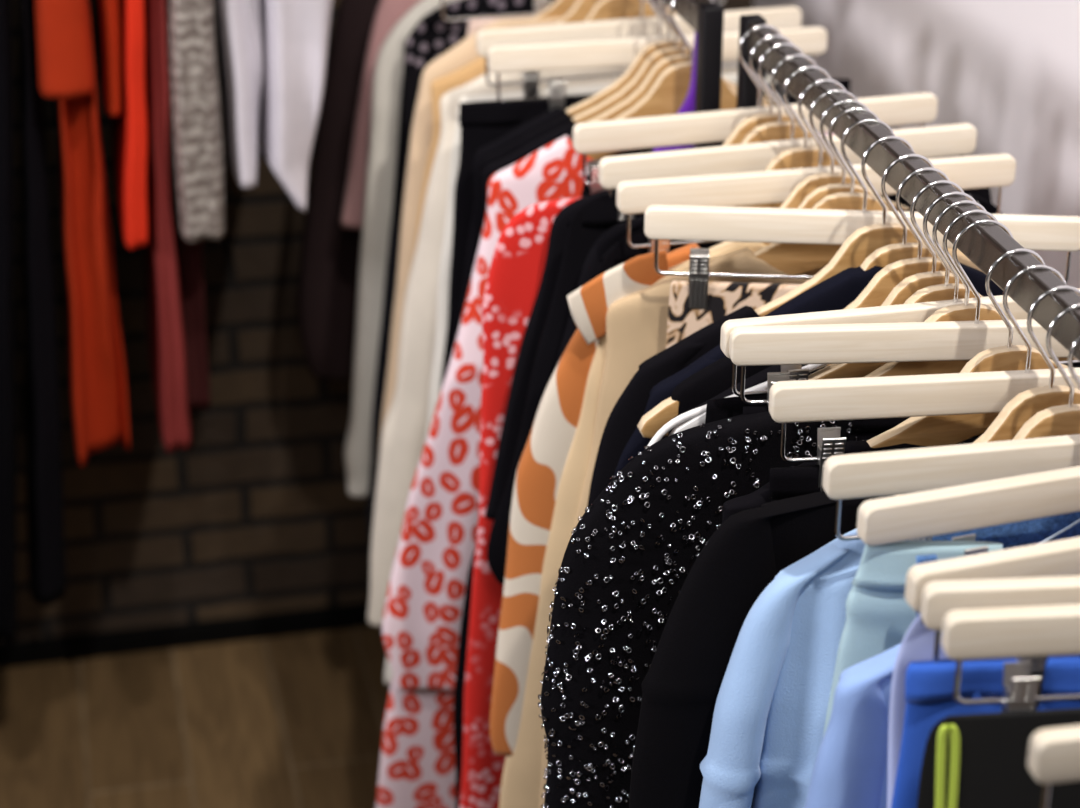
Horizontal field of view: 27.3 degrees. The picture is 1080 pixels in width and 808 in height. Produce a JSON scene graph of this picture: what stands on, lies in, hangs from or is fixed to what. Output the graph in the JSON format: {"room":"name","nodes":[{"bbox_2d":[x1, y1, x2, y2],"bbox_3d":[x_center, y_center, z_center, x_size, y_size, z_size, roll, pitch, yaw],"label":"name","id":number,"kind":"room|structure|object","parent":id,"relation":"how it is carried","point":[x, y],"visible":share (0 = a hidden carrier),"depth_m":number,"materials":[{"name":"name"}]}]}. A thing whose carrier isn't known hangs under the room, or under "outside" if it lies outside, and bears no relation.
{"room":"clothing store","nodes":[
{"label":"clothing store","id":0,"kind":"room"},
{"bbox_2d":[0,626,390,807],"bbox_3d":[-0.878,1.263,1.742,4.200,0.060,5.400,-5,26,-11],"label":"floor","id":1,"kind":"structure","parent":0,"point":[297,720],"depth_m":3.32,"materials":[{"name":"brown wood"}]},
{"bbox_2d":[666,0,723,147],"bbox_3d":[0.070,-0.019,2.898,0.400,1.268,0.968,-5,26,-11],"label":"clothes rack","id":2,"kind":"object","parent":1,"relation":"on","point":[705,17],"visible":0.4,"depth_m":2.23,"materials":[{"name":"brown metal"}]},
{"bbox_2d":[467,17,507,36],"bbox_3d":[0.056,-0.316,2.823,0.391,0.369,0.040,-5,26,-11],"label":"clothes hanger","id":3,"kind":"object","parent":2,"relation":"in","point":[474,25],"visible":0.02,"depth_m":2.72,"materials":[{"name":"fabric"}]},
{"bbox_2d":[533,0,577,18],"bbox_3d":[0.069,-0.495,2.674,0.418,0.217,0.012,-5,26,-11],"label":"wooden hanger","id":4,"kind":"object","parent":2,"relation":"hanging from","point":[559,8],"visible":0.19,"depth_m":2.67,"materials":[{"name":"brown wood"}]},
{"bbox_2d":[555,0,599,23],"bbox_3d":[0.082,-0.470,2.621,0.418,0.217,0.012,-5,26,-11],"label":"wooden hanger","id":5,"kind":"object","parent":2,"relation":"hanging from","point":[581,10],"visible":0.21,"depth_m":2.61,"materials":[{"name":"brown wood"}]},
{"bbox_2d":[441,0,724,20],"bbox_3d":[0.056,-0.537,2.719,0.380,0.179,0.020,-5,26,-11],"label":"hanger","id":6,"kind":"object","parent":2,"relation":"hanging from","point":[539,5],"visible":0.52,"depth_m":2.72,"materials":[{"name":"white wood"}]},
{"bbox_2d":[584,0,655,21],"bbox_3d":[0.096,-0.445,2.568,0.418,0.217,0.012,-5,26,-11],"label":"wooden hanger","id":7,"kind":"object","parent":2,"relation":"hanging from","point":[604,9],"visible":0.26,"depth_m":2.56,"materials":[{"name":"brown wood"}]},
{"bbox_2d":[476,0,801,97],"bbox_3d":[0.114,-0.427,2.485,0.380,0.179,0.023,-7,26,-15],"label":"hanger","id":8,"kind":"object","parent":2,"relation":"hanging from","point":[786,16],"visible":0.37,"depth_m":2.47,"materials":[{"name":"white wood"}]},
{"bbox_2d":[384,73,775,684],"bbox_3d":[0.113,-0.028,2.675,0.639,0.745,0.055,-7,26,-14],"label":"trousers","id":9,"kind":"object","parent":8,"relation":"hanging from","point":[445,261],"visible":0.06,"depth_m":2.54,"materials":[{"name":"beige fabric"}]},
{"bbox_2d":[571,0,736,159],"bbox_3d":[0.157,-0.328,2.321,0.418,0.217,0.012,-5,26,-11],"label":"wooden hanger","id":10,"kind":"object","parent":2,"relation":"hanging from","point":[667,95],"visible":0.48,"depth_m":2.31,"materials":[{"name":"brown wood"}]},
{"bbox_2d":[454,93,797,344],"bbox_3d":[0.139,-0.106,2.517,0.538,0.492,0.032,-5,26,-11],"label":"black top","id":11,"kind":"object","parent":10,"relation":"hanging from","point":[473,241],"visible":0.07,"depth_m":2.40,"materials":[{"name":"black fabric"}]},
{"bbox_2d":[487,0,827,110],"bbox_3d":[0.130,-0.395,2.419,0.380,0.179,0.022,-5,26,-10],"label":"hanger","id":12,"kind":"object","parent":2,"relation":"hanging from","point":[612,52],"visible":0.63,"depth_m":2.40,"materials":[{"name":"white wood"}]},
{"bbox_2d":[440,79,850,391],"bbox_3d":[0.130,0.027,2.620,0.578,0.823,0.051,-5,26,-11],"label":"trousers","id":13,"kind":"object","parent":12,"relation":"hanging from","point":[481,123],"visible":0.06,"depth_m":2.43,"materials":[{"name":"black fabric"}]},
{"bbox_2d":[566,0,766,115],"bbox_3d":[0.138,-0.363,2.395,0.418,0.217,0.012,-5,26,-11],"label":"wooden hanger","id":14,"kind":"object","parent":2,"relation":"hanging from","point":[618,85],"visible":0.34,"depth_m":2.38,"materials":[{"name":"brown wood"}]},
{"bbox_2d":[572,0,774,122],"bbox_3d":[0.144,-0.351,2.371,0.418,0.217,0.012,-5,26,-11],"label":"wooden hanger","id":15,"kind":"object","parent":2,"relation":"hanging from","point":[651,61],"visible":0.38,"depth_m":2.36,"materials":[{"name":"brown wood"}]},
{"bbox_2d":[653,32,696,151],"bbox_3d":[0.139,-0.231,2.337,0.088,0.331,0.015,-5,26,-11],"label":"scarf","id":16,"kind":"object","parent":2,"relation":"hanging from","point":[688,106],"visible":0.12,"depth_m":2.30,"materials":[{"name":"purple fabric"}]},
{"bbox_2d":[587,0,764,121],"bbox_3d":[0.150,-0.340,2.346,0.418,0.217,0.012,-5,26,-11],"label":"wooden hanger","id":17,"kind":"object","parent":2,"relation":"hanging from","point":[662,65],"visible":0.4,"depth_m":2.33,"materials":[{"name":"brown wood"}]},
{"bbox_2d":[736,14,1079,361],"bbox_3d":[0.378,0.516,1.768,0.400,1.268,1.586,-5,26,-11],"label":"clothes rack","id":18,"kind":"object","parent":1,"relation":"on","point":[982,244],"visible":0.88,"depth_m":1.78,"materials":[{"name":"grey metal"}]},
{"bbox_2d":[667,356,771,436],"bbox_3d":[0.309,0.195,1.957,0.484,0.588,0.028,-5,26,-11],"label":"jacket","id":19,"kind":"object","parent":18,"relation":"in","point":[714,379],"visible":0.04,"depth_m":1.81,"materials":[{"name":"black fabric"}]},
{"bbox_2d":[572,25,937,193],"bbox_3d":[0.216,-0.287,2.190,0.380,0.179,0.020,-7,26,-14],"label":"hanger","id":20,"kind":"object","parent":18,"relation":"hanging from","point":[915,108],"visible":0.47,"depth_m":2.17,"materials":[{"name":"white wood"}]},
{"bbox_2d":[453,174,591,807],"bbox_3d":[0.120,0.121,2.354,0.442,0.782,0.039,-7,26,-14],"label":"trousers","id":21,"kind":"object","parent":20,"relation":"hanging from","point":[458,705],"visible":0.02,"depth_m":2.37,"materials":[{"name":"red fabric"}]},
{"bbox_2d":[722,35,805,145],"bbox_3d":[0.224,-0.255,2.166,0.443,0.217,0.012,-5,26,-11],"label":"wooden hanger","id":22,"kind":"object","parent":18,"relation":"hanging from","point":[747,125],"visible":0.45,"depth_m":2.15,"materials":[{"name":"brown wood"}]},
{"bbox_2d":[459,197,581,807],"bbox_3d":[0.146,0.161,2.344,0.480,0.817,0.041,-5,26,-11],"label":"patterned dress","id":23,"kind":"object","parent":22,"relation":"hanging from","point":[518,261],"visible":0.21,"depth_m":2.22,"materials":[{"name":"red fabric"}]},
{"bbox_2d":[741,43,811,143],"bbox_3d":[0.230,-0.243,2.142,0.418,0.217,0.012,-5,26,-11],"label":"wooden hanger","id":24,"kind":"object","parent":18,"relation":"hanging from","point":[780,130],"visible":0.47,"depth_m":2.12,"materials":[{"name":"brown wood"}]},
{"bbox_2d":[485,188,991,519],"bbox_3d":[0.229,-0.066,2.226,0.583,0.344,0.029,-5,26,-11],"label":"blouse","id":25,"kind":"object","parent":24,"relation":"hanging from","point":[517,398],"visible":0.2,"depth_m":2.17,"materials":[{"name":"black fabric"}]},
{"bbox_2d":[709,89,859,250],"bbox_3d":[0.262,-0.180,2.009,0.418,0.217,0.013,-2,25,-5],"label":"wooden hanger","id":26,"kind":"object","parent":18,"relation":"hanging from","point":[809,184],"visible":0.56,"depth_m":1.99,"materials":[{"name":"brown wood"}]},
{"bbox_2d":[490,243,699,755],"bbox_3d":[0.261,0.093,2.136,0.626,0.540,0.041,-2,25,-5],"label":"patterned dress","id":27,"kind":"object","parent":26,"relation":"hanging from","point":[544,456],"visible":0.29,"depth_m":2.09,"materials":[{"name":"orange fabric"}]},
{"bbox_2d":[598,54,976,220],"bbox_3d":[0.238,-0.244,2.100,0.380,0.179,0.020,-7,26,-14],"label":"hanger","id":28,"kind":"object","parent":18,"relation":"hanging from","point":[951,139],"visible":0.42,"depth_m":2.08,"materials":[{"name":"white wood"}]},
{"bbox_2d":[487,193,902,584],"bbox_3d":[0.152,-0.025,2.176,0.422,0.401,0.036,-8,26,-16],"label":"garment","id":29,"kind":"object","parent":28,"relation":"hanging from","point":[591,219],"visible":0.19,"depth_m":2.11,"materials":[{"name":"black fabric"}]},
{"bbox_2d":[637,167,982,437],"bbox_3d":[0.309,-0.091,1.821,0.468,0.217,0.012,-5,26,-11],"label":"wooden hanger","id":30,"kind":"object","parent":18,"relation":"hanging from","point":[878,289],"visible":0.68,"depth_m":1.81,"materials":[{"name":"brown wood"}]},
{"bbox_2d":[614,262,1003,475],"bbox_3d":[0.303,0.173,1.981,0.562,0.646,0.032,-6,26,-12],"label":"jacket","id":31,"kind":"object","parent":30,"relation":"hanging from","point":[838,291],"visible":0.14,"depth_m":1.84,"materials":[{"name":"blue fabric"}]},
{"bbox_2d":[616,79,1015,252],"bbox_3d":[0.255,-0.211,2.029,0.380,0.179,0.023,-5,26,-10],"label":"hanger","id":32,"kind":"object","parent":18,"relation":"hanging from","point":[991,170],"visible":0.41,"depth_m":2.02,"materials":[{"name":"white wood"}]},
{"bbox_2d":[595,210,917,277],"bbox_3d":[0.166,0.189,2.211,0.422,0.781,0.029,-5,26,-11],"label":"trousers","id":33,"kind":"object","parent":32,"relation":"hanging from","point":[620,252],"visible":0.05,"depth_m":2.03,"materials":[{"name":"black fabric"}]},
{"bbox_2d":[763,99,873,245],"bbox_3d":[0.269,-0.168,1.983,0.418,0.217,0.012,0,25,-1],"label":"wooden hanger","id":34,"kind":"object","parent":18,"relation":"hanging from","point":[819,193],"visible":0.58,"depth_m":1.97,"materials":[{"name":"brown wood"}]},
{"bbox_2d":[754,107,889,274],"bbox_3d":[0.274,-0.158,1.962,0.418,0.217,0.012,1,25,2],"label":"wooden hanger","id":35,"kind":"object","parent":18,"relation":"hanging from","point":[789,258],"visible":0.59,"depth_m":1.97,"materials":[{"name":"brown wood"}]},
{"bbox_2d":[734,66,909,210],"bbox_3d":[0.246,-0.211,2.075,0.418,0.217,0.012,-5,26,-11],"label":"wooden hanger","id":36,"kind":"object","parent":18,"relation":"hanging from","point":[806,156],"visible":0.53,"depth_m":2.06,"materials":[{"name":"brown wood"}]},
{"bbox_2d":[555,193,1001,367],"bbox_3d":[0.246,0.040,2.192,0.572,0.506,0.035,-5,26,-11],"label":"cardigan","id":37,"kind":"object","parent":36,"relation":"hanging from","point":[591,265],"visible":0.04,"depth_m":2.06,"materials":[{"name":"black fabric"}]},
{"bbox_2d":[755,136,923,316],"bbox_3d":[0.291,-0.125,1.893,0.418,0.217,0.012,-5,26,-11],"label":"wooden hanger","id":38,"kind":"object","parent":18,"relation":"hanging from","point":[864,241],"visible":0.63,"depth_m":1.88,"materials":[{"name":"brown wood"}]},
{"bbox_2d":[587,305,759,508],"bbox_3d":[0.291,0.177,2.034,0.571,0.594,0.033,-5,26,-11],"label":"jacket","id":39,"kind":"object","parent":38,"relation":"hanging from","point":[624,418],"visible":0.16,"depth_m":1.89,"materials":[{"name":"black fabric"}]},
{"bbox_2d":[644,119,1079,308],"bbox_3d":[0.281,-0.162,1.926,0.380,0.179,0.020,2,25,4],"label":"hanger","id":40,"kind":"object","parent":18,"relation":"hanging from","point":[661,222],"visible":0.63,"depth_m":1.93,"materials":[{"name":"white wood"}]},
{"bbox_2d":[666,281,800,348],"bbox_3d":[0.281,0.084,2.043,0.342,0.414,0.020,2,25,4],"label":"skirt","id":41,"kind":"object","parent":40,"relation":"hanging from","point":[724,298],"visible":0.03,"depth_m":1.97,"materials":[{"name":"beige fabric"}]},
{"bbox_2d":[827,180,963,365],"bbox_3d":[0.316,-0.078,1.794,0.418,0.217,0.012,-5,26,-11],"label":"wooden hanger","id":42,"kind":"object","parent":18,"relation":"hanging from","point":[908,286],"visible":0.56,"depth_m":1.78,"materials":[{"name":"brown wood"}]},
{"bbox_2d":[860,154,937,270],"bbox_3d":[0.301,-0.105,1.851,0.418,0.217,0.012,-5,26,-11],"label":"wooden hanger","id":43,"kind":"object","parent":18,"relation":"hanging from","point":[888,254],"visible":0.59,"depth_m":1.83,"materials":[{"name":"brown wood"}]},
{"bbox_2d":[720,200,1079,395],"bbox_3d":[0.326,-0.076,1.745,0.380,0.179,0.020,-5,26,-11],"label":"hanger","id":44,"kind":"object","parent":18,"relation":"hanging from","point":[911,312],"visible":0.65,"depth_m":1.73,"materials":[{"name":"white wood"}]},
{"bbox_2d":[705,364,1079,423],"bbox_3d":[0.327,0.145,1.849,0.429,0.370,0.020,-5,26,-11],"label":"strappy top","id":45,"kind":"object","parent":44,"relation":"hanging from","point":[721,408],"visible":0.02,"depth_m":1.74,"materials":[{"name":"black fabric"}]},
{"bbox_2d":[729,220,1074,407],"bbox_3d":[0.335,-0.058,1.707,0.380,0.179,0.020,-1,25,-3],"label":"hanger","id":46,"kind":"object","parent":18,"relation":"hanging from","point":[940,340],"visible":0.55,"depth_m":1.70,"materials":[{"name":"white wood"}]},
{"bbox_2d":[743,405,981,440],"bbox_3d":[0.336,0.232,1.843,0.400,0.518,0.028,-2,25,-3],"label":"skirt","id":47,"kind":"object","parent":46,"relation":"hanging from","point":[865,429],"visible":0.05,"depth_m":1.73,"materials":[{"name":"black fabric"}]},
{"bbox_2d":[769,265,1079,490],"bbox_3d":[0.356,-0.018,1.624,0.380,0.179,0.020,-3,25,-6],"label":"hanger","id":48,"kind":"object","parent":18,"relation":"hanging from","point":[972,392],"visible":0.88,"depth_m":1.61,"materials":[{"name":"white wood"}]},
{"bbox_2d":[769,465,823,501],"bbox_3d":[0.355,0.272,1.761,0.407,0.516,0.026,-3,25,-6],"label":"skirt","id":49,"kind":"object","parent":48,"relation":"hanging from","point":[785,482],"visible":0.09,"depth_m":1.64,"materials":[{"name":"black fabric"}]},
{"bbox_2d":[808,191,1076,379],"bbox_3d":[0.322,-0.067,1.770,0.418,0.217,0.012,-5,26,-11],"label":"wooden hanger","id":50,"kind":"object","parent":18,"relation":"hanging from","point":[945,291],"visible":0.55,"depth_m":1.76,"materials":[{"name":"brown wood"}]},
{"bbox_2d":[822,335,1079,540],"bbox_3d":[0.379,0.027,1.529,0.380,0.179,0.022,-4,26,-9],"label":"hanger","id":51,"kind":"object","parent":18,"relation":"hanging from","point":[904,471],"visible":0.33,"depth_m":1.51,"materials":[{"name":"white wood"}]},
{"bbox_2d":[699,528,864,807],"bbox_3d":[0.374,0.337,1.699,0.555,0.593,0.063,-6,26,-13],"label":"sweatshirt","id":52,"kind":"object","parent":51,"relation":"hanging from","point":[769,716],"visible":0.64,"depth_m":1.57,"materials":[{"name":"blue fabric"}]},
{"bbox_2d":[907,511,1079,616],"bbox_3d":[0.358,0.395,1.690,0.303,0.755,0.086,-13,28,-26],"label":"jeans","id":53,"kind":"object","parent":51,"relation":"hanging from","point":[1064,526],"visible":0.08,"depth_m":1.54,"materials":[{"name":"fabric"}]},
{"bbox_2d":[866,248,1049,447],"bbox_3d":[0.349,-0.015,1.661,0.418,0.217,0.012,-5,26,-11],"label":"wooden hanger","id":54,"kind":"object","parent":18,"relation":"hanging from","point":[942,430],"visible":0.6,"depth_m":1.65,"materials":[{"name":"brown wood"}]},
{"bbox_2d":[865,209,1067,376],"bbox_3d":[0.331,-0.050,1.734,0.418,0.217,0.012,-5,26,-11],"label":"wooden hanger","id":55,"kind":"object","parent":18,"relation":"hanging from","point":[965,311],"visible":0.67,"depth_m":1.72,"materials":[{"name":"brown wood"}]},
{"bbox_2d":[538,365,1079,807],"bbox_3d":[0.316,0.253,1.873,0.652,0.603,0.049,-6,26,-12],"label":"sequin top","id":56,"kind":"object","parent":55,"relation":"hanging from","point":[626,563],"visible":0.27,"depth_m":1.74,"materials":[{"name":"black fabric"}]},
{"bbox_2d":[857,466,1079,556],"bbox_3d":[0.389,0.044,1.492,0.380,0.179,0.020,-8,27,-16],"label":"hanger","id":57,"kind":"object","parent":18,"relation":"hanging from","point":[880,521],"visible":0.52,"depth_m":1.46,"materials":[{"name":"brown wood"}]},
{"bbox_2d":[823,541,1002,736],"bbox_3d":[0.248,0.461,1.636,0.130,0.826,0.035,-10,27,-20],"label":"shirt","id":58,"kind":"object","parent":57,"relation":"hanging from","point":[879,616],"visible":0.34,"depth_m":1.47,"materials":[{"name":"blue fabric"}]},
{"bbox_2d":[896,286,1079,495],"bbox_3d":[0.364,0.015,1.597,0.418,0.217,0.012,-5,26,-11],"label":"wooden hanger","id":59,"kind":"object","parent":18,"relation":"hanging from","point":[1026,404],"visible":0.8,"depth_m":1.58,"materials":[{"name":"brown wood"}]},
{"bbox_2d":[905,537,1079,626],"bbox_3d":[0.407,0.081,1.415,0.380,0.179,0.020,-8,27,-16],"label":"hanger","id":60,"kind":"object","parent":18,"relation":"hanging from","point":[1059,557],"visible":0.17,"depth_m":1.38,"materials":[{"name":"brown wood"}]},
{"bbox_2d":[887,614,948,807],"bbox_3d":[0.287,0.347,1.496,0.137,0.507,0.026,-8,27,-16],"label":"skirt","id":61,"kind":"object","parent":60,"relation":"hanging from","point":[917,644],"visible":0.14,"depth_m":1.39,"materials":[{"name":"fabric"}]},
{"bbox_2d":[920,576,1079,710],"bbox_3d":[0.422,0.108,1.357,0.380,0.179,0.020,-2,25,-4],"label":"hanger","id":62,"kind":"object","parent":18,"relation":"hanging from","point":[938,598],"visible":0.46,"depth_m":1.34,"materials":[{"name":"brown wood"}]},
{"bbox_2d":[891,654,1079,807],"bbox_3d":[0.407,0.289,1.441,0.383,0.300,0.032,-2,25,-4],"label":"pants","id":63,"kind":"object","parent":62,"relation":"hanging from","point":[929,686],"visible":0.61,"depth_m":1.37,"materials":[{"name":"blue fabric"}]},
{"bbox_2d":[941,604,1079,712],"bbox_3d":[0.429,0.122,1.328,0.380,0.179,0.020,-2,25,-5],"label":"hanger","id":64,"kind":"object","parent":18,"relation":"hanging from","point":[1046,630],"visible":1,"depth_m":1.32,"materials":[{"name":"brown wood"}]},
{"bbox_2d":[917,708,1079,807],"bbox_3d":[0.430,0.308,1.409,0.405,0.292,0.027,-3,26,-6],"label":"pants","id":65,"kind":"object","parent":64,"relation":"hanging from","point":[969,760],"visible":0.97,"depth_m":1.34,"materials":[{"name":"black fabric"}]},
{"bbox_2d":[1012,303,1079,439],"bbox_3d":[0.371,0.029,1.568,0.418,0.217,0.012,-5,26,-11],"label":"wooden hanger","id":66,"kind":"object","parent":18,"relation":"hanging from","point":[1061,420],"visible":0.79,"depth_m":1.55,"materials":[{"name":"brown wood"}]},
{"bbox_2d":[1027,725,1079,807],"bbox_3d":[0.453,0.168,1.230,0.380,0.179,0.022,-4,26,-9],"label":"hanger","id":67,"kind":"object","parent":18,"relation":"hanging from","point":[1054,753],"visible":1,"depth_m":1.20,"materials":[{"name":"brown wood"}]},
{"bbox_3d":[0.402,0.087,1.445,0.418,0.217,0.012,-5,26,-11],"label":"wooden hanger","id":68,"kind":"object","parent":18,"relation":"hanging from","visible":0},
{"bbox_2d":[804,643,900,807],"bbox_3d":[0.403,0.363,1.567,0.500,0.520,0.057,-5,26,-11],"label":"sweatshirt","id":69,"kind":"object","parent":68,"relation":"hanging from","point":[850,770],"visible":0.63,"depth_m":1.44,"materials":[{"name":"blue fabric"}]},
{"bbox_2d":[0,0,752,643],"bbox_3d":[-1.524,-0.861,2.770,3.750,2.900,0.100,-5,26,-11],"label":"wall","id":70,"kind":"structure","parent":0,"point":[258,516],"depth_m":3.41,"materials":[{"name":"brick"}]},
{"bbox_2d":[0,603,372,667],"bbox_3d":[-1.511,0.457,3.331,3.700,0.036,0.018,-5,26,-11],"label":"baseboard","id":71,"kind":"structure","parent":70,"relation":"attached to","point":[57,649],"depth_m":3.51,"materials":[{"name":"black wood"}]},
{"bbox_3d":[-0.915,-0.932,2.663,1.150,0.030,0.295,-5,26,-11],"label":"rail","id":72,"kind":"object","parent":70,"relation":"attached to","visible":0},
{"bbox_2d":[19,0,65,604],"bbox_3d":[-0.674,-0.366,2.853,0.088,1.228,0.378,-5,26,-11],"label":"coat","id":73,"kind":"object","parent":72,"relation":"hanging from","point":[43,414],"visible":0.96,"depth_m":2.81,"materials":[{"name":"black fabric"}]},
{"bbox_2d":[34,0,129,466],"bbox_3d":[-0.599,-0.457,2.801,0.075,1.019,0.411,-5,26,-11],"label":"dress","id":74,"kind":"object","parent":72,"relation":"hanging from","point":[65,57],"visible":0.98,"depth_m":2.76,"materials":[{"name":"red fabric"}]},
{"bbox_2d":[94,0,121,116],"bbox_3d":[-0.549,-0.676,2.723,0.031,0.557,0.374,-5,26,-11],"label":"blouse","id":75,"kind":"object","parent":72,"relation":"hanging from","point":[107,13],"visible":1,"depth_m":2.66,"materials":[{"name":"red fabric"}]},
{"bbox_2d":[112,0,147,249],"bbox_3d":[-0.526,-0.594,2.741,0.049,0.721,0.371,-5,26,-11],"label":"dress","id":76,"kind":"object","parent":72,"relation":"hanging from","point":[129,129],"visible":0.86,"depth_m":2.69,"materials":[{"name":"red fabric"}]},
{"bbox_2d":[144,0,191,452],"bbox_3d":[-0.504,-0.473,2.823,0.048,1.010,0.375,-5,26,-11],"label":"dress","id":77,"kind":"object","parent":72,"relation":"hanging from","point":[165,335],"visible":0.84,"depth_m":2.79,"materials":[{"name":"red fabric"}]},
{"bbox_2d":[169,181,210,409],"bbox_3d":[-0.473,-0.496,2.852,0.053,0.993,0.279,-5,26,-11],"label":"dress","id":78,"kind":"object","parent":72,"relation":"hanging from","point":[189,256],"visible":0.27,"depth_m":2.89,"materials":[{"name":"red fabric"}]},
{"bbox_2d":[166,0,224,242],"bbox_3d":[-0.450,-0.598,2.743,0.066,0.716,0.353,-5,26,-11],"label":"dress","id":79,"kind":"object","parent":72,"relation":"hanging from","point":[195,141],"visible":0.8,"depth_m":2.68,"materials":[{"name":"grey fabric"}]},
{"bbox_2d":[214,0,262,187],"bbox_3d":[-0.394,-0.643,2.766,0.053,0.654,0.390,-5,26,-11],"label":"shirt","id":80,"kind":"object","parent":72,"relation":"hanging from","point":[238,33],"visible":0.84,"depth_m":2.70,"materials":[{"name":"white fabric"}]},
{"bbox_2d":[258,0,332,211],"bbox_3d":[-0.323,-0.626,2.764,0.098,0.683,0.382,-5,26,-11],"label":"shirt","id":81,"kind":"object","parent":72,"relation":"hanging from","point":[295,33],"visible":0.84,"depth_m":2.69,"materials":[{"name":"white fabric"}]},
{"bbox_2d":[413,56,489,258],"bbox_3d":[0.083,-0.128,2.781,0.590,0.671,0.046,-5,26,-11],"label":"slip","id":82,"kind":"object","parent":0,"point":[476,68],"visible":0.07,"depth_m":2.61,"materials":[{"name":"beige fabric"}]},
{"bbox_2d":[379,8,677,454],"bbox_3d":[0.070,-0.153,2.836,0.599,0.704,0.055,-5,26,-11],"label":"blouse","id":83,"kind":"object","parent":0,"point":[464,52],"visible":0.16,"depth_m":2.70,"materials":[{"name":"beige fabric"}]},
{"bbox_2d":[367,59,737,626],"bbox_3d":[0.096,-0.078,2.742,0.647,0.716,0.064,-5,26,-11],"label":"shirt","id":84,"kind":"object","parent":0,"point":[406,422],"visible":0.22,"depth_m":2.67,"materials":[{"name":"beige fabric"}]},
{"bbox_2d":[482,122,724,221],"bbox_3d":[0.151,-0.083,2.467,0.547,0.494,0.030,-5,26,-11],"label":"black top","id":85,"kind":"object","parent":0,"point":[492,168],"visible":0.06,"depth_m":2.33,"materials":[{"name":"black fabric"}]},
{"bbox_2d":[376,132,834,807],"bbox_3d":[0.145,0.091,2.524,0.697,0.849,0.056,-5,26,-11],"label":"dress","id":86,"kind":"object","parent":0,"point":[422,615],"visible":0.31,"depth_m":2.47,"materials":[{"name":"red fabric"}]},
{"bbox_2d":[477,101,790,246],"bbox_3d":[0.144,-0.095,2.492,0.539,0.494,0.034,-5,26,-11],"label":"black top","id":87,"kind":"object","parent":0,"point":[560,121],"visible":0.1,"depth_m":2.36,"materials":[{"name":"fabric"}]},
{"bbox_2d":[499,242,965,807],"bbox_3d":[0.268,0.163,2.140,0.623,0.688,0.027,0,25,-1],"label":"blouse","id":88,"kind":"object","parent":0,"point":[522,772],"visible":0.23,"depth_m":2.13,"materials":[{"name":"fabric"}]},
{"bbox_2d":[668,364,826,435],"bbox_3d":[0.316,0.167,1.911,0.448,0.478,0.025,-5,26,-11],"label":"black top","id":89,"kind":"object","parent":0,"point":[760,377],"visible":0.06,"depth_m":1.79,"materials":[{"name":"black fabric"}]},
{"bbox_2d":[646,364,828,447],"bbox_3d":[0.157,0.001,1.762,0.152,0.070,0.008,-5,26,-11],"label":"hanger","id":90,"kind":"object","parent":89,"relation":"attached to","point":[695,417],"visible":0.44,"depth_m":1.75,"materials":[{"name":"white plastic"}]},
{"bbox_2d":[539,247,980,807],"bbox_3d":[0.274,0.173,2.119,0.557,0.687,0.028,1,25,2],"label":"blouse","id":91,"kind":"object","parent":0,"point":[636,323],"visible":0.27,"depth_m":2.00,"materials":[{"name":"beige fabric"}]},
{"bbox_2d":[629,491,895,807],"bbox_3d":[0.363,0.353,1.753,0.627,0.677,0.043,-5,26,-11],"label":"coat","id":92,"kind":"object","parent":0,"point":[681,685],"visible":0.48,"depth_m":1.59,"materials":[{"name":"black fabric"}]},
{"bbox_2d":[722,438,977,522],"bbox_3d":[0.348,0.255,1.788,0.434,0.524,0.031,-5,26,-11],"label":"black top","id":93,"kind":"object","parent":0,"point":[755,499],"visible":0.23,"depth_m":1.65,"materials":[{"name":"black fabric"}]},
{"bbox_2d":[753,0,1079,287],"bbox_3d":[0.777,-0.232,1.443,0.100,2.900,5.400,-5,26,-11],"label":"wall","id":94,"kind":"structure","parent":0,"point":[1009,70],"depth_m":2.48,"materials":[{"name":"white paint"}]},
{"bbox_3d":[-0.014,-0.654,3.009,0.418,0.217,0.012,-5,26,-11],"label":"wooden hanger","id":95,"kind":"object","parent":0,"visible":0},
{"bbox_2d":[297,0,718,380],"bbox_3d":[-0.015,-0.358,3.150,0.678,0.621,0.084,-5,26,-11],"label":"coat","id":96,"kind":"object","parent":95,"relation":"hanging from","point":[330,251],"visible":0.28,"depth_m":3.10,"materials":[{"name":"fabric"}]},
{"bbox_3d":[0.041,-0.550,2.789,0.418,0.217,0.012,-5,26,-11],"label":"wooden hanger","id":97,"kind":"object","parent":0,"visible":0},
{"bbox_2d":[366,0,725,554],"bbox_3d":[0.041,-0.152,2.978,0.573,0.820,0.051,-5,26,-11],"label":"dress","id":98,"kind":"object","parent":97,"relation":"hanging from","point":[432,36],"visible":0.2,"depth_m":2.81,"materials":[{"name":"beige fabric"}]},
{"bbox_3d":[0.026,-0.579,2.850,0.418,0.217,0.012,-5,26,-11],"label":"wooden hanger","id":99,"kind":"object","parent":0,"visible":0},
{"bbox_2d":[344,0,454,496],"bbox_3d":[0.025,-0.228,3.017,0.610,0.708,0.066,-5,26,-11],"label":"shirt","id":100,"kind":"object","parent":99,"relation":"hanging from","point":[388,70],"visible":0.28,"depth_m":2.94,"materials":[{"name":"beige fabric"}]},
{"bbox_3d":[0.008,-0.612,2.921,0.418,0.217,0.012,-5,26,-11],"label":"wooden hanger","id":101,"kind":"object","parent":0,"visible":0},
{"bbox_2d":[340,0,420,228],"bbox_3d":[0.009,-0.437,3.002,0.572,0.372,0.056,-5,26,-11],"label":"blouse","id":102,"kind":"object","parent":101,"relation":"hanging from","point":[389,12],"visible":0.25,"depth_m":2.96,"materials":[{"name":"pink fabric"}]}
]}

